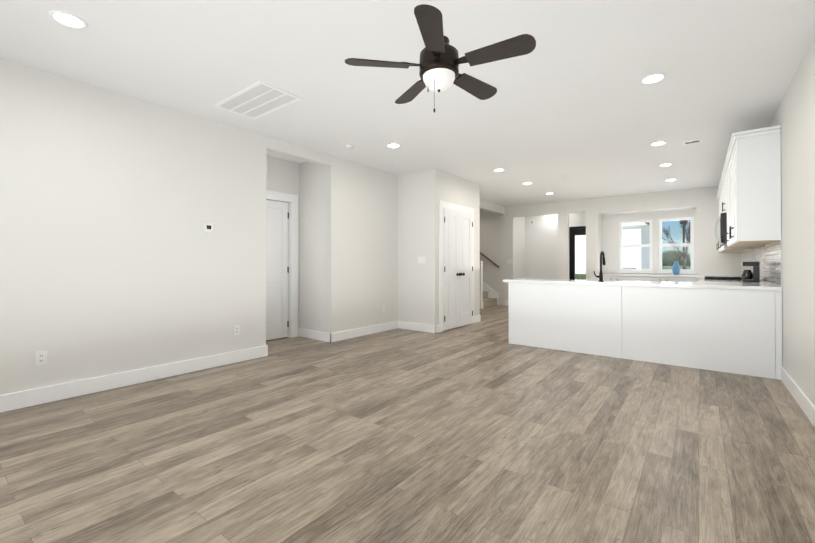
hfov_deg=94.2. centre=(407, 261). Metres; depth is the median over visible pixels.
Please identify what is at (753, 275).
coffee maker
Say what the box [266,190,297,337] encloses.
door frame
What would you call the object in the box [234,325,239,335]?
outlet
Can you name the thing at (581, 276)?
ground
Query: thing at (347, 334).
baseboard
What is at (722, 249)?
upper cabinet
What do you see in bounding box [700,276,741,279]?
range
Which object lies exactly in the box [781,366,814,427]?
baseboard
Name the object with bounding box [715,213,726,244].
microwave
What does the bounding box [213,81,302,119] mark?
ceiling vent
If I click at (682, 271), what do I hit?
window
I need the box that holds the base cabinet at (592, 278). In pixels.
[591,277,642,280]
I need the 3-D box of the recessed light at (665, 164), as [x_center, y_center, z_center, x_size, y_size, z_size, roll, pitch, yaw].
[4.158,-1.554,6.096,0.192,0.008,0.192,0,-1,38]
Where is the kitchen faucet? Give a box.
[594,251,605,281]
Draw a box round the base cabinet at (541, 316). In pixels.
[507,281,582,352]
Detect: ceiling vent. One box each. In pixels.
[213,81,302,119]
[682,139,702,144]
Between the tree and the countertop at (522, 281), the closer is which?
the countertop at (522, 281)
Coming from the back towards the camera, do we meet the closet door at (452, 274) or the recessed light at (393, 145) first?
the closet door at (452, 274)
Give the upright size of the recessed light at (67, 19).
0.008 m
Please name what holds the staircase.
on the floor
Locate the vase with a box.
[665,235,691,273]
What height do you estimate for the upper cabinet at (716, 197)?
1.103 m
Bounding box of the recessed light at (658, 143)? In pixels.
[650,141,666,145]
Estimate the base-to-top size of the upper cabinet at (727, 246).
1.103 m
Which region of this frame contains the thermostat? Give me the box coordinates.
[203,223,212,233]
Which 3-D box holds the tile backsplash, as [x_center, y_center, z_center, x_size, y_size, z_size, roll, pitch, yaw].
[5.176,0.032,5.652,0.008,0.465,4.757,0,-1,38]
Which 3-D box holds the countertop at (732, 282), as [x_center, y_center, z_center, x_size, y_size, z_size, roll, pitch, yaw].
[4.232,0.279,4.962,0.656,0.037,1.217,0,-1,38]
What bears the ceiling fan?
hanging from the ceiling
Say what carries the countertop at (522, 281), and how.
on the base cabinet at (619, 320)
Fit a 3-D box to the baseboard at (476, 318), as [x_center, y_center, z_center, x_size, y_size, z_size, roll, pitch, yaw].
[1.156,1.136,7.812,0.776,0.135,0.016,0,-1,38]
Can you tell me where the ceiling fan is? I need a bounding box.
[345,4,535,112]
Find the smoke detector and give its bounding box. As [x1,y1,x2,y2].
[344,145,353,148]
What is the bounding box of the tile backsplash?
[740,240,781,286]
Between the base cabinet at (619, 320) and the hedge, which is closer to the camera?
the base cabinet at (619, 320)
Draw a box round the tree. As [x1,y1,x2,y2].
[662,220,689,268]
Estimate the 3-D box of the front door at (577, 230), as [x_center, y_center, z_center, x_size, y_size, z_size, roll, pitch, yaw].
[4.691,0.131,10.111,0.804,2.153,0.110,0,-1,38]
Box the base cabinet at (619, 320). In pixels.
[583,285,654,362]
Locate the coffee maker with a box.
[741,262,759,281]
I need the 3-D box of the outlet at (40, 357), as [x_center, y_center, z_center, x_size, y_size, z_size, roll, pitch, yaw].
[-3.011,0.794,3.112,0.008,0.116,0.072,0,-1,38]
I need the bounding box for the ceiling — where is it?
[0,0,814,206]
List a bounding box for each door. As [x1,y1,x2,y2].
[266,200,288,339]
[443,208,460,330]
[459,211,472,326]
[569,226,585,279]
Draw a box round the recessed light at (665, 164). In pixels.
[659,163,672,166]
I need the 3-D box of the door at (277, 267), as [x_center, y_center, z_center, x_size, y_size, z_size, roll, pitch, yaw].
[-2.103,0.125,5.614,0.104,2.100,0.818,0,-1,38]
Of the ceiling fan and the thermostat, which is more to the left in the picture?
the thermostat
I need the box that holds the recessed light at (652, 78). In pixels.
[640,73,665,83]
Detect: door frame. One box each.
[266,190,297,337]
[439,200,473,331]
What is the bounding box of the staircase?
[480,252,498,308]
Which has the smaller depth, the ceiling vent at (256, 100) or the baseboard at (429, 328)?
the ceiling vent at (256, 100)
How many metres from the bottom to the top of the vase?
0.878 m
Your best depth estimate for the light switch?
6.47 m
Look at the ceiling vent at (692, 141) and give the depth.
4.92 m
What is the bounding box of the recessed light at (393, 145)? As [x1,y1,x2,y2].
[386,143,400,147]
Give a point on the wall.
(114, 257)
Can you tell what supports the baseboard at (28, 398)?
attached to the wall
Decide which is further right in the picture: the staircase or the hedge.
the hedge
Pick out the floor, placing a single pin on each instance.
(484, 430)
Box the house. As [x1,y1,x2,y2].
[575,222,662,273]
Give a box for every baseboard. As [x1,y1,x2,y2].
[0,345,267,412]
[298,328,327,341]
[328,321,399,342]
[400,321,435,332]
[474,315,480,320]
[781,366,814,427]
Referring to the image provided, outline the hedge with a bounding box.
[662,251,690,265]
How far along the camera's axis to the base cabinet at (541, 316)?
5.16 m
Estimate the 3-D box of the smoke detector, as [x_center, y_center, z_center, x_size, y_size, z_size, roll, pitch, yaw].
[-0.790,-1.548,5.129,0.128,0.035,0.128,0,-1,38]
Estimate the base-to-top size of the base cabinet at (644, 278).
0.885 m
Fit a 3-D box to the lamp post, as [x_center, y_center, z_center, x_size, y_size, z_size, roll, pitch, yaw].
[22.373,-1.384,30.653,0.500,4.500,0.400,0,-1,38]
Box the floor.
[0,305,814,542]
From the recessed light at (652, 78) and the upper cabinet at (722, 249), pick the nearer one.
the recessed light at (652, 78)
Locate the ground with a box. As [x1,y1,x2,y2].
[575,266,690,279]
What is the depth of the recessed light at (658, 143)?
5.01 m
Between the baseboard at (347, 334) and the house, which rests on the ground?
the house
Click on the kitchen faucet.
(602, 260)
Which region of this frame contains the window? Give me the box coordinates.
[617,217,695,273]
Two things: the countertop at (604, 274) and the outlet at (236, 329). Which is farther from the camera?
the countertop at (604, 274)
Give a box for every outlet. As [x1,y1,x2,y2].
[35,350,46,365]
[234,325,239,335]
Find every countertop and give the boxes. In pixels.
[511,278,781,292]
[591,273,710,276]
[699,277,741,280]
[731,281,766,284]
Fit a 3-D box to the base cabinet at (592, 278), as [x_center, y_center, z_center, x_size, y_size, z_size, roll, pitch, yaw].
[4.760,0.766,8.577,0.988,0.885,0.645,0,-1,38]
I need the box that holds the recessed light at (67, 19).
[49,10,87,28]
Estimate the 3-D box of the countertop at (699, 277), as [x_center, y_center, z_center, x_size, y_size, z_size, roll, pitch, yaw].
[5.525,0.291,6.636,0.656,0.037,1.472,0,-1,38]
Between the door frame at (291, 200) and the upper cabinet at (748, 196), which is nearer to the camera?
the upper cabinet at (748, 196)
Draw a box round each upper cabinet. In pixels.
[716,197,719,251]
[720,181,747,251]
[724,165,761,248]
[728,125,781,244]
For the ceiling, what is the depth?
3.20 m
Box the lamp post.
[680,220,687,268]
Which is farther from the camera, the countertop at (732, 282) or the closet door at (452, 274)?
the closet door at (452, 274)
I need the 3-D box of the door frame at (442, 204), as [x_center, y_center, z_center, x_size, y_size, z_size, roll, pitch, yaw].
[0.917,0.081,6.887,0.018,2.230,1.230,0,-1,38]
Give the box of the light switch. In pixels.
[418,257,425,262]
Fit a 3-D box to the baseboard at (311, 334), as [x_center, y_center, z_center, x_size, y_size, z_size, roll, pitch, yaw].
[-1.444,1.121,5.785,0.740,0.135,0.030,0,-1,38]
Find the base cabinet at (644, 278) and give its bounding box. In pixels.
[643,277,690,280]
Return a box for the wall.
[0,37,814,405]
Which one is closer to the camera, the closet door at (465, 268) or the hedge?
the closet door at (465, 268)

